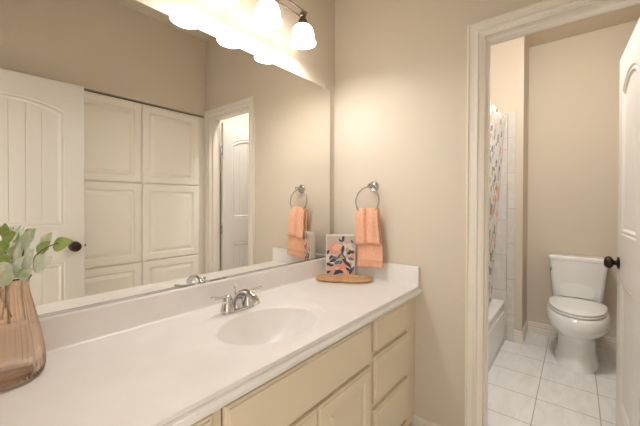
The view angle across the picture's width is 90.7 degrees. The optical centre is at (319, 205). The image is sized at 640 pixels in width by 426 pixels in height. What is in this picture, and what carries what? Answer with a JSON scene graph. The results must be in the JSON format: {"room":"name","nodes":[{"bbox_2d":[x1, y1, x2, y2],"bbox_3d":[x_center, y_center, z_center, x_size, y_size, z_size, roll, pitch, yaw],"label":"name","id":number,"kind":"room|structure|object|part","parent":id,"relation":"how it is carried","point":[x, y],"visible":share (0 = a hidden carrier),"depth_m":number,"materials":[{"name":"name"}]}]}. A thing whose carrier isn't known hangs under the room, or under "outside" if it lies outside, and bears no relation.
{"room":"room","nodes":[
{"label":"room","id":0,"kind":"room"},
{"bbox_2d":[136,0,334,233],"bbox_3d":[0.144,-0.155,2.243,0.100,2.842,4.081,1,1,39],"label":"wall","id":1,"kind":"structure","parent":0,"point":[234,23],"depth_m":1.71,"materials":[{"name":"beige paint"}]},
{"bbox_2d":[0,257,325,366],"bbox_3d":[-0.462,0.407,1.398,0.026,0.144,1.798,1,1,39],"label":"backsplash","id":2,"kind":"structure","parent":1,"relation":"attached to","point":[68,329],"depth_m":1.13,"materials":[{"name":"stone"}]},
{"bbox_2d":[0,0,330,325],"bbox_3d":[-0.480,-0.212,1.386,0.008,1.092,1.740,1,1,39],"label":"wall mirror","id":3,"kind":"object","parent":1,"relation":"attached to","point":[171,154],"visible":0.95,"depth_m":1.17,"materials":[{"name":"silver mirror"}]},
{"bbox_2d":[209,0,315,49],"bbox_3d":[-0.269,-1.027,1.472,0.214,0.375,0.617,1,1,39],"label":"vanity light","id":4,"kind":"object","parent":1,"relation":"attached to","point":[267,16],"visible":1,"depth_m":1.50,"materials":[{"name":"white glass"}]},
{"bbox_3d":[-0.391,-0.885,1.263,0.137,0.093,0.137,1,1,39],"label":"lamp shade","id":5,"kind":"part","parent":4,"relation":"part of","materials":[{"name":"white glass"}]},
{"bbox_3d":[-0.240,-0.886,1.449,0.137,0.093,0.137,1,1,39],"label":"lamp shade","id":6,"kind":"part","parent":4,"relation":"part of","materials":[{"name":"white glass"}]},
{"bbox_3d":[-0.257,-0.988,1.463,0.008,0.008,0.492,1,1,39],"label":"rod","id":7,"kind":"part","parent":4,"relation":"part of","materials":[{"name":"grey metal"}]},
{"bbox_3d":[-0.222,-0.987,1.434,0.008,0.008,0.492,1,1,39],"label":"rod","id":8,"kind":"part","parent":4,"relation":"part of","materials":[{"name":"grey metal"}]},
{"bbox_2d":[298,11,307,23],"bbox_3d":[-0.088,-0.953,1.635,0.052,0.118,0.052,1,1,39],"label":"socket","id":9,"kind":"object","parent":4,"relation":"attached to","point":[302,15],"depth_m":1.62,"materials":[{"name":"brown metal"}]},
{"bbox_3d":[-0.089,-0.887,1.636,0.137,0.093,0.137,1,1,39],"label":"lamp shade","id":10,"kind":"part","parent":4,"relation":"part of","materials":[{"name":"white glass"}]},
{"bbox_2d":[355,208,382,268],"bbox_3d":[0.288,0.192,1.867,0.179,0.361,0.054,1,1,39],"label":"hand towel","id":11,"kind":"object","parent":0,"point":[368,240],"visible":0.99,"depth_m":1.85,"materials":[{"name":"fabric"}]},
{"bbox_2d":[334,0,542,425],"bbox_3d":[1.022,-0.145,1.421,2.300,2.842,0.110,1,1,39],"label":"wall","id":12,"kind":"structure","parent":0,"point":[400,109],"depth_m":1.74,"materials":[{"name":"beige paint"}]},
{"bbox_2d":[355,181,379,214],"bbox_3d":[0.293,-0.046,1.898,0.166,0.204,0.067,1,1,39],"label":"towel ring","id":13,"kind":"object","parent":12,"relation":"attached to","point":[373,186],"visible":0.91,"depth_m":1.89,"materials":[{"name":"silver metal"}]},
{"bbox_3d":[0.307,-0.116,1.889,0.064,0.064,0.064,1,1,39],"label":"wall post","id":14,"kind":"part","parent":13,"relation":"part of","materials":[{"name":"silver metal"}]},
{"bbox_2d":[411,414,440,425],"bbox_3d":[0.620,1.216,1.675,0.278,0.112,0.014,1,1,39],"label":"baseboard","id":15,"kind":"structure","parent":12,"relation":"attached to","point":[417,420],"depth_m":1.73,"materials":[{"name":"beige paint"}]},
{"bbox_2d":[464,0,639,425],"bbox_3d":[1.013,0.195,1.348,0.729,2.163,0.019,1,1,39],"label":"trim","id":16,"kind":"structure","parent":12,"relation":"attached to","point":[476,32],"depth_m":1.55,"materials":[{"name":"beige paint"}]},
{"bbox_2d":[496,3,639,43],"bbox_3d":[1.101,0.194,1.443,0.746,2.163,0.019,1,1,39],"label":"trim","id":17,"kind":"structure","parent":12,"relation":"attached to","point":[639,3],"depth_m":1.40,"materials":[{"name":"beige paint"}]},
{"bbox_2d":[604,18,639,425],"bbox_3d":[1.489,0.234,1.507,0.161,2.061,0.607,1,1,36],"label":"door","id":18,"kind":"structure","parent":12,"relation":"in","point":[627,263],"depth_m":1.54,"materials":[{"name":"white paint"}]},
{"bbox_3d":[1.591,0.310,1.728,0.063,0.068,0.068,1,1,36],"label":"knob","id":19,"kind":"part","parent":18,"relation":"part of","materials":[{"name":"brown metal"}]},
{"bbox_3d":[1.195,-0.787,2.385,0.052,0.052,1.609,1,1,39],"label":"shower curtain rod","id":20,"kind":"object","parent":12,"relation":"attached to","visible":0},
{"bbox_2d":[489,100,504,302],"bbox_3d":[1.415,0.059,2.675,0.137,1.745,0.753,1,1,39],"label":"shower curtain","id":21,"kind":"object","parent":20,"relation":"hanging from","point":[497,121],"visible":0.34,"depth_m":2.77,"materials":[{"name":"fabric"}]},
{"bbox_2d":[490,36,528,331],"bbox_3d":[1.630,-0.159,3.304,0.872,2.842,0.361,1,1,39],"label":"wall","id":22,"kind":"structure","parent":0,"point":[509,65],"depth_m":2.94,"materials":[{"name":"beige paint"}]},
{"bbox_2d":[492,112,507,339],"bbox_3d":[1.464,0.194,3.202,0.746,2.138,0.010,1,1,39],"label":"wall tile","id":23,"kind":"structure","parent":22,"relation":"attached to","point":[499,286],"depth_m":2.98,"materials":[{"name":"white tile"}]},
{"bbox_2d":[506,111,515,341],"bbox_3d":[1.779,0.197,2.945,0.064,2.138,0.011,1,1,39],"label":"tiled wall","id":24,"kind":"structure","parent":22,"relation":"attached to","point":[511,176],"depth_m":2.94,"materials":[{"name":"white tile"}]},
{"bbox_2d":[514,320,527,344],"bbox_3d":[1.942,1.210,3.050,0.073,0.112,0.375,1,1,39],"label":"baseboard","id":25,"kind":"structure","parent":22,"relation":"attached to","point":[519,337],"depth_m":2.92,"materials":[{"name":"beige paint"}]},
{"bbox_2d":[488,332,615,425],"bbox_3d":[0.898,1.306,1.382,2.420,0.060,4.481,1,1,39],"label":"floor","id":26,"kind":"structure","parent":0,"point":[527,385],"depth_m":2.20,"materials":[{"name":"tile"}]},
{"bbox_2d":[191,297,414,425],"bbox_3d":[-0.250,0.877,1.228,0.579,0.791,1.798,1,1,39],"label":"vanity cabinet","id":27,"kind":"object","parent":26,"relation":"on","point":[366,377],"visible":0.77,"depth_m":1.21,"materials":[{"name":"beige paint"}]},
{"bbox_3d":[-0.380,0.571,0.619,0.018,0.139,0.375,1,1,39],"label":"drawer","id":28,"kind":"part","parent":27,"relation":"part of","materials":[{"name":"beige paint"}]},
{"bbox_2d":[0,257,421,425],"bbox_3d":[-0.241,0.453,1.219,0.597,0.231,1.798,1,1,39],"label":"countertop","id":29,"kind":"structure","parent":27,"relation":"on","point":[167,358],"depth_m":0.97,"materials":[{"name":"stone"}]},
{"bbox_2d":[0,274,45,390],"bbox_3d":[-0.793,0.312,0.803,0.147,0.260,0.147,1,1,39],"label":"glass vase","id":30,"kind":"object","parent":29,"relation":"on","point":[12,378],"visible":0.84,"depth_m":0.82,"materials":[{"name":"glass"}]},
{"bbox_2d":[0,246,13,317],"bbox_3d":[-0.883,0.169,0.850,0.169,0.248,0.052,0,1,20],"label":"stem","id":31,"kind":"object","parent":30,"relation":"in","point":[9,251],"visible":0.47,"depth_m":0.85,"materials":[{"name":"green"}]},
{"bbox_3d":[-0.882,0.191,0.850,0.169,0.204,0.035,0,1,26],"label":"stem","id":32,"kind":"part","parent":31,"relation":"part of","materials":[{"name":"brown plant"}]},
{"bbox_2d":[0,223,16,287],"bbox_3d":[-0.798,0.169,0.795,0.050,0.248,0.075,0,1,-31],"label":"stem","id":33,"kind":"object","parent":30,"relation":"in","point":[7,235],"visible":0.9,"depth_m":0.81,"materials":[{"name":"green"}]},
{"bbox_2d":[0,262,31,323],"bbox_3d":[-0.742,0.213,0.758,0.084,0.160,0.052,0,0,5],"label":"stem","id":34,"kind":"object","parent":30,"relation":"in","point":[6,275],"visible":1,"depth_m":0.75,"materials":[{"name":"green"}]},
{"bbox_3d":[-0.763,0.218,0.769,0.036,0.151,0.037,0,0,-3],"label":"stem","id":35,"kind":"part","parent":34,"relation":"part of","materials":[{"name":"brown plant"}]},
{"bbox_2d":[0,228,35,319],"bbox_3d":[-0.763,0.177,0.809,0.125,0.232,0.071,1,1,39],"label":"stem","id":36,"kind":"object","parent":30,"relation":"in","point":[18,260],"visible":0.96,"depth_m":0.79,"materials":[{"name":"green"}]},
{"bbox_3d":[-0.792,0.181,0.820,0.054,0.223,0.016,0,1,-42],"label":"stem","id":37,"kind":"part","parent":36,"relation":"part of","materials":[{"name":"brown"}]},
{"bbox_2d":[20,232,72,319],"bbox_3d":[-0.707,0.181,0.801,0.132,0.225,0.056,0,0,10],"label":"stem","id":38,"kind":"object","parent":30,"relation":"in","point":[41,261],"visible":0.98,"depth_m":0.81,"materials":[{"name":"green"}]},
{"bbox_3d":[-0.722,0.194,0.803,0.100,0.198,0.024,0,0,2],"label":"stem","id":39,"kind":"part","parent":38,"relation":"part of","materials":[{"name":"brown"}]},
{"bbox_2d":[211,285,261,314],"bbox_3d":[-0.342,0.388,1.335,0.188,0.100,0.196,0,0,-7],"label":"sink faucet","id":40,"kind":"object","parent":29,"relation":"on","point":[244,299],"visible":1,"depth_m":1.29,"materials":[{"name":"silver metal"}]},
{"bbox_3d":[-0.399,0.369,1.263,0.015,0.027,0.083,1,1,33],"label":"lever","id":41,"kind":"part","parent":40,"relation":"part of","materials":[{"name":"silver metal"}]},
{"bbox_3d":[-0.378,0.397,1.295,0.057,0.065,0.057,1,1,39],"label":"handle","id":42,"kind":"part","parent":40,"relation":"part of","materials":[{"name":"silver metal"}]},
{"bbox_3d":[-0.345,0.433,1.336,0.054,0.010,0.160,1,1,39],"label":"plate","id":43,"kind":"part","parent":40,"relation":"part of","materials":[{"name":"silver metal"}]},
{"bbox_3d":[-0.309,0.387,1.306,0.163,0.090,0.054,1,1,39],"label":"spout","id":44,"kind":"part","parent":40,"relation":"part of","materials":[{"name":"silver metal"}]},
{"bbox_3d":[-0.312,0.397,1.376,0.057,0.065,0.057,1,1,39],"label":"handle","id":45,"kind":"part","parent":40,"relation":"part of","materials":[{"name":"silver metal"}]},
{"bbox_3d":[-0.290,0.373,1.406,0.015,0.018,0.082,1,1,36],"label":"lever","id":46,"kind":"part","parent":40,"relation":"part of","materials":[{"name":"silver metal"}]},
{"bbox_2d":[316,274,372,282],"bbox_3d":[0.141,0.429,1.862,0.332,0.014,0.168,0,0,7],"label":"wooden tray","id":47,"kind":"object","parent":29,"relation":"on","point":[323,277],"visible":0.94,"depth_m":1.84,"materials":[{"name":"brown wood"}]},
{"bbox_2d":[326,234,354,275],"bbox_3d":[0.126,0.302,1.939,0.178,0.247,0.036,0,0,2],"label":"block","id":48,"kind":"object","parent":47,"relation":"on","point":[340,249],"visible":1,"depth_m":1.92,"materials":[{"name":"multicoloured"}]},
{"bbox_3d":[-0.126,0.905,0.936,0.018,0.439,0.364,1,1,39],"label":"door","id":49,"kind":"part","parent":27,"relation":"part of","materials":[{"name":"beige paint"}]},
{"bbox_3d":[0.102,0.904,1.218,0.018,0.439,0.353,1,1,39],"label":"door","id":50,"kind":"part","parent":27,"relation":"part of","materials":[{"name":"beige paint"}]},
{"bbox_3d":[0.345,0.999,1.518,0.018,0.210,0.351,1,1,39],"label":"drawer","id":51,"kind":"part","parent":27,"relation":"part of","materials":[{"name":"beige paint"}]},
{"bbox_3d":[0.346,0.764,1.516,0.018,0.207,0.351,1,1,39],"label":"drawer","id":52,"kind":"part","parent":27,"relation":"part of","materials":[{"name":"beige paint"}]},
{"bbox_3d":[0.346,0.566,1.515,0.018,0.139,0.351,1,1,39],"label":"drawer","id":53,"kind":"part","parent":27,"relation":"part of","materials":[{"name":"beige paint"}]},
{"bbox_2d":[488,298,504,368],"bbox_3d":[0.959,1.078,2.588,0.728,0.376,1.583,1,1,39],"label":"bathtub","id":54,"kind":"object","parent":26,"relation":"on","point":[496,307],"visible":0.19,"depth_m":2.66,"materials":[{"name":"white ceramic"}]},
{"bbox_2d":[546,252,610,373],"bbox_3d":[2.139,0.860,2.633,0.424,0.820,0.751,1,1,39],"label":"toilet","id":55,"kind":"object","parent":26,"relation":"on","point":[576,310],"visible":0.95,"depth_m":2.56,"materials":[{"name":"white ceramic"}]},
{"bbox_3d":[2.306,0.467,2.834,0.424,0.037,0.225,1,1,39],"label":"tank lid","id":56,"kind":"part","parent":55,"relation":"part of","materials":[{"name":"white ceramic"}]},
{"bbox_3d":[2.250,0.662,2.768,0.312,0.294,0.024,1,1,39],"label":"tank panel","id":57,"kind":"part","parent":55,"relation":"part of","materials":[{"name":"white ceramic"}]},
{"bbox_3d":[2.301,0.663,2.831,0.400,0.352,0.230,1,1,39],"label":"tank","id":58,"kind":"part","parent":55,"relation":"part of","materials":[{"name":"white ceramic"}]},
{"bbox_3d":[2.080,0.840,2.560,0.384,0.023,0.506,1,1,39],"label":"seat","id":59,"kind":"part","parent":55,"relation":"part of","materials":[{"name":"white plastic"}]},
{"bbox_3d":[2.081,0.814,2.561,0.380,0.029,0.503,1,1,39],"label":"seat lid","id":60,"kind":"part","parent":55,"relation":"part of","materials":[{"name":"white plastic"}]},
{"bbox_3d":[2.097,1.061,2.584,0.424,0.418,0.620,1,1,39],"label":"bowl","id":61,"kind":"part","parent":55,"relation":"part of","materials":[{"name":"white ceramic"}]},
{"bbox_2d":[527,20,637,337],"bbox_3d":[2.330,-0.154,3.034,2.300,2.842,0.100,1,1,39],"label":"wall","id":62,"kind":"structure","parent":0,"point":[573,109],"depth_m":2.94,"materials":[{"name":"beige paint"}]},
{"bbox_2d":[527,320,616,350],"bbox_3d":[2.379,1.212,2.928,0.788,0.112,0.014,1,1,39],"label":"baseboard","id":63,"kind":"structure","parent":62,"relation":"attached to","point":[605,342],"depth_m":3.04,"materials":[{"name":"beige paint"}]},
{"bbox_2d":[526,4,639,47],"bbox_3d":[1.035,-1.597,1.514,2.420,0.060,4.081,1,1,39],"label":"ceiling","id":64,"kind":"structure","parent":0,"point":[632,13],"depth_m":2.78,"materials":[{"name":"beige paint"}]}
]}

